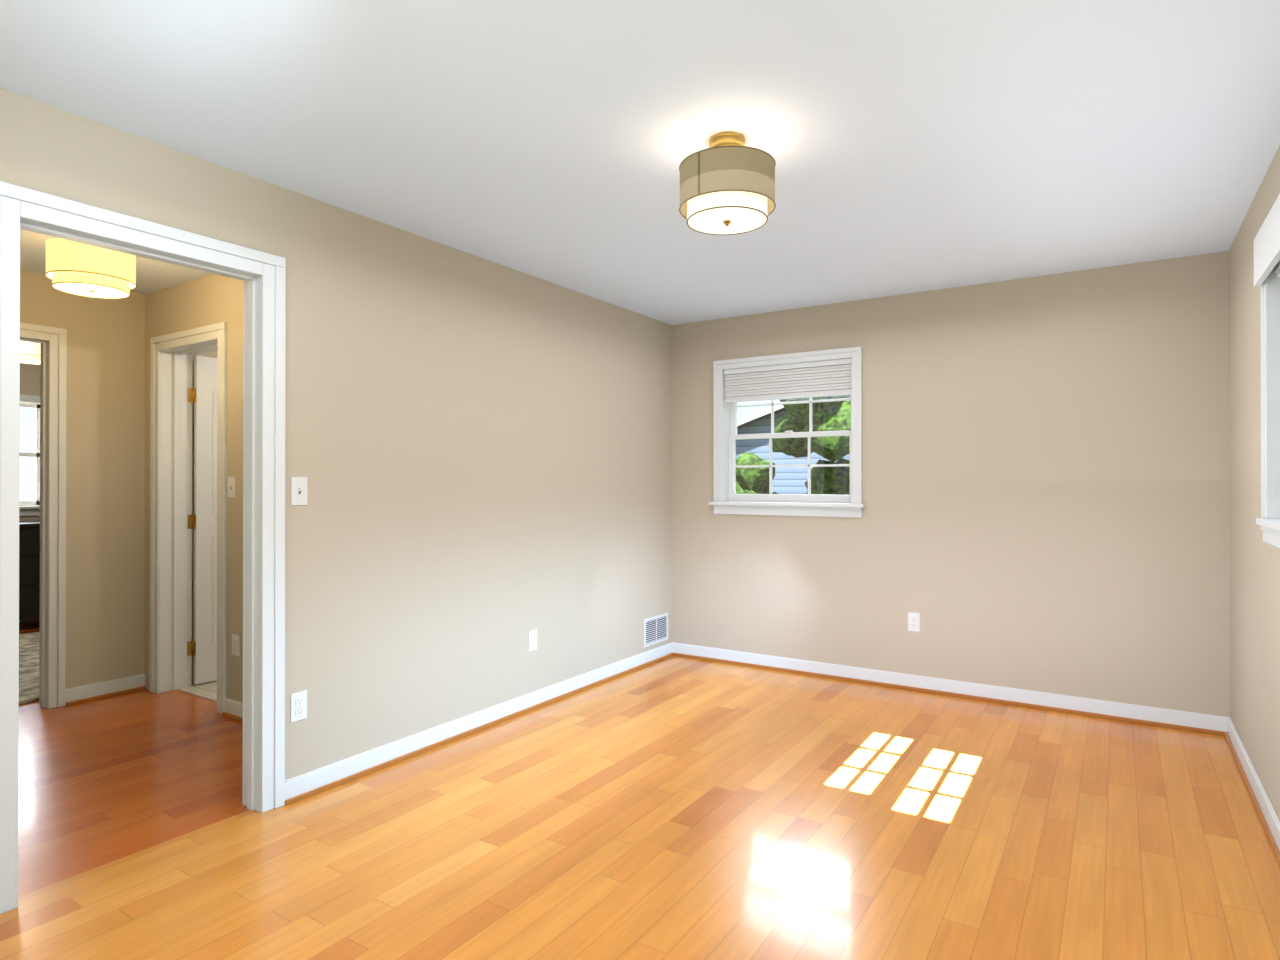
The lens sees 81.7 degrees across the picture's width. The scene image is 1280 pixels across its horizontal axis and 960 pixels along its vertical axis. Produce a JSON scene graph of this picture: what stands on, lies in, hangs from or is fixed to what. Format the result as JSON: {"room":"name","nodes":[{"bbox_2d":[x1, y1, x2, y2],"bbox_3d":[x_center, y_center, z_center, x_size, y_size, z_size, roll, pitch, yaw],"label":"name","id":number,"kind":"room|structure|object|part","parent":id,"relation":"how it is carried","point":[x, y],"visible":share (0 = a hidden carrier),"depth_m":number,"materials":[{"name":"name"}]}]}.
{"room":"empty bedroom","nodes":[
{"label":"empty bedroom","id":0,"kind":"room"},
{"bbox_2d":[19,363,39,622],"bbox_3d":[-6.076,0.076,6.538,0.300,2.470,5.200,0,0,33],"label":"wall","id":1,"kind":"structure","parent":0,"point":[29,379],"depth_m":6.89,"materials":[{"name":"beige paint"}]},
{"bbox_2d":[19,394,39,515],"bbox_3d":[-5.842,-0.228,6.680,0.160,1.120,0.940,0,0,33],"label":"room window","id":2,"kind":"structure","parent":1,"relation":"in","point":[29,508],"depth_m":6.96,"materials":[{"name":"white"}]},
{"bbox_2d":[20,270,216,688],"bbox_3d":[-3.161,0.069,4.657,0.120,2.470,5.200,0,0,33],"label":"wall","id":3,"kind":"structure","parent":0,"point":[105,447],"depth_m":4.45,"materials":[{"name":"beige paint"}]},
{"bbox_2d":[20,322,66,708],"bbox_3d":[-3.621,0.213,3.928,0.138,2.175,0.920,0,0,33],"label":"door frame","id":4,"kind":"structure","parent":3,"relation":"attached to","point":[57,540],"depth_m":4.24,"materials":[{"name":"white wood"}]},
{"bbox_3d":[-3.628,0.243,3.933,0.120,2.115,0.800,0,0,33],"label":"door jamb hall far","id":5,"kind":"part","parent":4,"relation":"part of","materials":[{"name":"white wood"}]},
{"bbox_2d":[65,674,145,705],"bbox_3d":[-3.204,1.257,4.451,0.027,0.093,0.417,0,0,33],"label":"baseboard","id":6,"kind":"structure","parent":3,"relation":"attached to","point":[94,691],"depth_m":4.44,"materials":[{"name":"white wood"}]},
{"bbox_2d":[144,274,243,702],"bbox_3d":[-2.131,0.067,4.124,2.190,2.470,0.190,0,0,33],"label":"wall","id":7,"kind":"structure","parent":0,"point":[206,300],"depth_m":4.11,"materials":[{"name":"beige paint"}]},
{"bbox_2d":[150,322,226,713],"bbox_3d":[-2.607,0.213,4.420,0.850,2.180,0.208,0,0,33],"label":"door frame","id":8,"kind":"structure","parent":7,"relation":"in","point":[175,584],"depth_m":4.55,"materials":[{"name":"white wood"}]},
{"bbox_3d":[-2.658,0.212,4.340,0.850,2.180,0.018,0,0,33],"label":"door trim bath","id":9,"kind":"part","parent":8,"relation":"part of","materials":[{"name":"white wood"}]},
{"bbox_2d":[187,356,216,684],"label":"hall door","id":10,"kind":"structure","parent":7,"relation":"in","point":[205,530],"depth_m":4.72,"materials":[{"name":"white paint"}]},
{"bbox_3d":[-2.827,0.264,4.676,0.042,1.690,0.040,0,0,33],"label":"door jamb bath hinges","id":11,"kind":"part","parent":10,"relation":"part of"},
{"bbox_2d":[228,477,234,496],"bbox_3d":[-2.258,0.039,4.084,0.070,0.115,0.016,0,0,33],"label":"light switch","id":12,"kind":"object","parent":7,"relation":"attached to","point":[231,486],"visible":1,"depth_m":4.08,"materials":[{"name":"white plastic"}]},
{"bbox_2d":[222,698,242,721],"bbox_3d":[-1.786,1.254,3.768,1.231,0.093,0.027,0,0,33],"label":"baseboard","id":13,"kind":"structure","parent":7,"relation":"attached to","point":[233,709],"depth_m":4.05,"materials":[{"name":"white wood"}]},
{"bbox_2d":[232,634,238,655],"bbox_3d":[-2.219,0.905,4.060,0.070,0.115,0.008,0,0,33],"label":"outlet","id":14,"kind":"object","parent":7,"relation":"attached to","point":[235,644],"visible":1,"depth_m":4.06,"materials":[{"name":"white plastic"}]},
{"bbox_2d":[177,677,216,701],"bbox_3d":[-1.456,1.303,5.165,2.190,0.006,2.490,0,0,33],"label":"tile floor","id":15,"kind":"structure","parent":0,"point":[207,690],"depth_m":4.58,"materials":[{"name":"beige tile"}]},
{"bbox_2d":[0,88,671,779],"bbox_3d":[-1.220,0.064,3.405,0.120,2.470,5.200,0,0,33],"label":"wall","id":16,"kind":"structure","parent":0,"point":[478,452],"depth_m":3.58,"materials":[{"name":"beige paint"}]},
{"bbox_2d":[0,181,285,913],"bbox_3d":[-1.736,0.203,2.605,0.156,2.186,0.940,0,0,33],"label":"door frame","id":17,"kind":"structure","parent":16,"relation":"attached to","point":[17,202],"depth_m":2.88,"materials":[{"name":"white wood"}]},
{"bbox_3d":[-1.794,0.203,2.642,0.018,2.185,0.940,0,0,33],"label":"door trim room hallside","id":18,"kind":"part","parent":17,"relation":"part of","materials":[{"name":"white wood"}]},
{"bbox_2d":[291,690,306,722],"bbox_3d":[-1.390,0.922,3.020,0.008,0.115,0.070,0,0,33],"label":"electrical outlet","id":19,"kind":"object","parent":16,"relation":"attached to","point":[298,706],"visible":1,"depth_m":3.02,"materials":[{"name":"white plastic"}]},
{"bbox_2d":[291,477,307,504],"bbox_3d":[-1.387,0.045,3.021,0.016,0.115,0.070,0,0,33],"label":"light switch","id":20,"kind":"object","parent":16,"relation":"attached to","point":[299,490],"visible":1,"depth_m":3.02,"materials":[{"name":"white plastic"}]},
{"bbox_2d":[285,642,673,804],"bbox_3d":[-0.584,1.256,4.250,0.027,0.093,3.082,0,0,33],"label":"baseboard","id":21,"kind":"structure","parent":16,"relation":"attached to","point":[310,783],"depth_m":3.69,"materials":[{"name":"white wood"}]},
{"bbox_2d":[528,629,536,650],"bbox_3d":[-0.611,0.914,4.228,0.008,0.115,0.070,0,0,33],"label":"electrical outlet","id":22,"kind":"object","parent":16,"relation":"attached to","point":[532,639],"visible":1,"depth_m":4.22,"materials":[{"name":"white plastic"}]},
{"bbox_2d":[644,612,667,647],"bbox_3d":[0.119,1.082,5.358,0.008,0.200,0.330,0,0,33],"label":"air vent","id":23,"kind":"object","parent":16,"relation":"in","point":[655,629],"visible":1,"depth_m":5.35,"materials":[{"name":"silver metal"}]},
{"bbox_2d":[0,620,1279,959],"bbox_3d":[-2.232,1.361,4.006,9.499,0.120,5.720,0,0,33],"label":"floor","id":24,"kind":"structure","parent":0,"point":[680,809],"depth_m":2.68,"materials":[{"name":"brown wood"}]},
{"bbox_2d":[19,521,39,619],"bbox_3d":[-5.248,0.848,7.013,0.532,0.930,1.440,0,0,33],"label":"dresser","id":25,"kind":"object","parent":24,"relation":"on","point":[29,569],"depth_m":6.46,"materials":[{"name":"black wood"}]},
{"bbox_2d":[19,632,39,704],"bbox_3d":[-4.371,1.295,5.255,2.350,0.022,2.100,0,0,33],"label":"rug","id":26,"kind":"object","parent":24,"relation":"on","point":[28,667],"visible":0.04,"depth_m":5.07,"materials":[{"name":"beige fabric"}]},
{"bbox_2d":[0,0,1279,341],"bbox_3d":[-2.232,-1.244,4.016,9.499,0.150,5.720,0,0,33],"label":"ceiling","id":27,"kind":"structure","parent":0,"point":[912,146],"depth_m":2.41,"materials":[{"name":"white paint"}]},
{"bbox_2d":[20,341,39,364],"bbox_3d":[-5.032,-1.067,6.131,0.386,0.186,0.386,0,0,33],"label":"light","id":28,"kind":"object","parent":27,"relation":"hanging from","point":[29,353],"visible":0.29,"depth_m":5.99,"materials":[{"name":"white"}]},
{"bbox_2d":[45,238,135,298],"bbox_3d":[-2.561,-1.025,3.461,0.344,0.292,0.344,0,0,33],"label":"light","id":29,"kind":"object","parent":27,"relation":"hanging from","point":[78,268],"visible":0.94,"depth_m":3.35,"materials":[{"name":"white"}]},
{"bbox_2d":[679,132,775,234],"bbox_3d":[0.300,-1.025,2.557,0.331,0.298,0.331,0,0,33],"label":"light","id":30,"kind":"object","parent":27,"relation":"hanging from","point":[727,183],"visible":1,"depth_m":2.44,"materials":[{"name":"beige fabric"}]},
{"bbox_2d":[672,251,1229,716],"bbox_3d":[-0.742,0.075,6.322,9.499,2.470,0.220,0,0,33],"label":"wall","id":31,"kind":"structure","parent":0,"point":[1046,481],"depth_m":4.33,"materials":[{"name":"beige paint"}]},
{"bbox_2d":[709,346,864,517],"bbox_3d":[1.034,-0.309,5.148,1.107,1.104,0.270,0,0,33],"label":"window","id":32,"kind":"structure","parent":31,"relation":"in","point":[809,375],"depth_m":5.11,"materials":[{"name":"white wood"}]},
{"bbox_2d":[908,612,919,631],"bbox_3d":[1.703,0.884,4.605,0.070,0.115,0.008,0,0,33],"label":"electrical outlet","id":33,"kind":"object","parent":31,"relation":"attached to","point":[913,621],"visible":1,"depth_m":4.60,"materials":[{"name":"white plastic"}]},
{"bbox_2d":[672,642,1228,735],"bbox_3d":[1.615,1.257,4.649,3.290,0.093,0.027,0,0,33],"label":"baseboard","id":34,"kind":"structure","parent":31,"relation":"attached to","point":[1180,720],"depth_m":4.40,"materials":[{"name":"white wood"}]},
{"bbox_2d":[1229,145,1279,819],"bbox_3d":[1.606,0.056,1.403,0.220,2.470,5.500,0,0,33],"label":"wall","id":35,"kind":"structure","parent":0,"point":[1255,638],"depth_m":3.17,"materials":[{"name":"beige paint"}]},
{"bbox_2d":[1224,717,1279,865],"bbox_3d":[1.584,1.246,1.591,0.027,0.093,5.200,0,0,33],"label":"baseboard","id":36,"kind":"structure","parent":35,"relation":"attached to","point":[1266,813],"depth_m":2.97,"materials":[{"name":"white wood"}]},
{"bbox_2d":[1254,194,1279,547],"bbox_3d":[2.179,-0.344,2.330,0.260,1.154,1.107,0,0,33],"label":"window","id":37,"kind":"structure","parent":35,"relation":"in","point":[1267,259],"depth_m":2.77,"materials":[{"name":"white wood"}]},
{"label":"outside","id":38,"kind":"structure","parent":0,"visible":0},
{"bbox_3d":[0.000,2.511,-0.010,120.000,0.050,120.000,0,0,33],"label":"ground","id":39,"kind":"structure","parent":38,"visible":0},
{"bbox_2d":[736,452,777,501],"bbox_3d":[1.204,1.077,10.105,2.267,2.936,2.070,0,0,33],"label":"tree","id":40,"kind":"object","parent":39,"relation":"on","point":[760,476],"depth_m":9.88,"materials":[{"name":"green plant"}]},
{"bbox_2d":[736,395,850,502],"bbox_3d":[9.325,-0.188,18.143,18.666,5.527,10.700,0,0,33],"label":"house","id":41,"kind":"structure","parent":39,"relation":"on","point":[780,471],"depth_m":16.23,"materials":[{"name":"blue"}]},
{"bbox_2d":[772,395,850,494],"bbox_3d":[3.075,-0.362,9.318,3.175,5.808,3.111,0,0,33],"label":"tree","id":42,"kind":"object","parent":39,"relation":"on","point":[815,449],"depth_m":8.96,"materials":[{"name":"green plant"}]}
]}

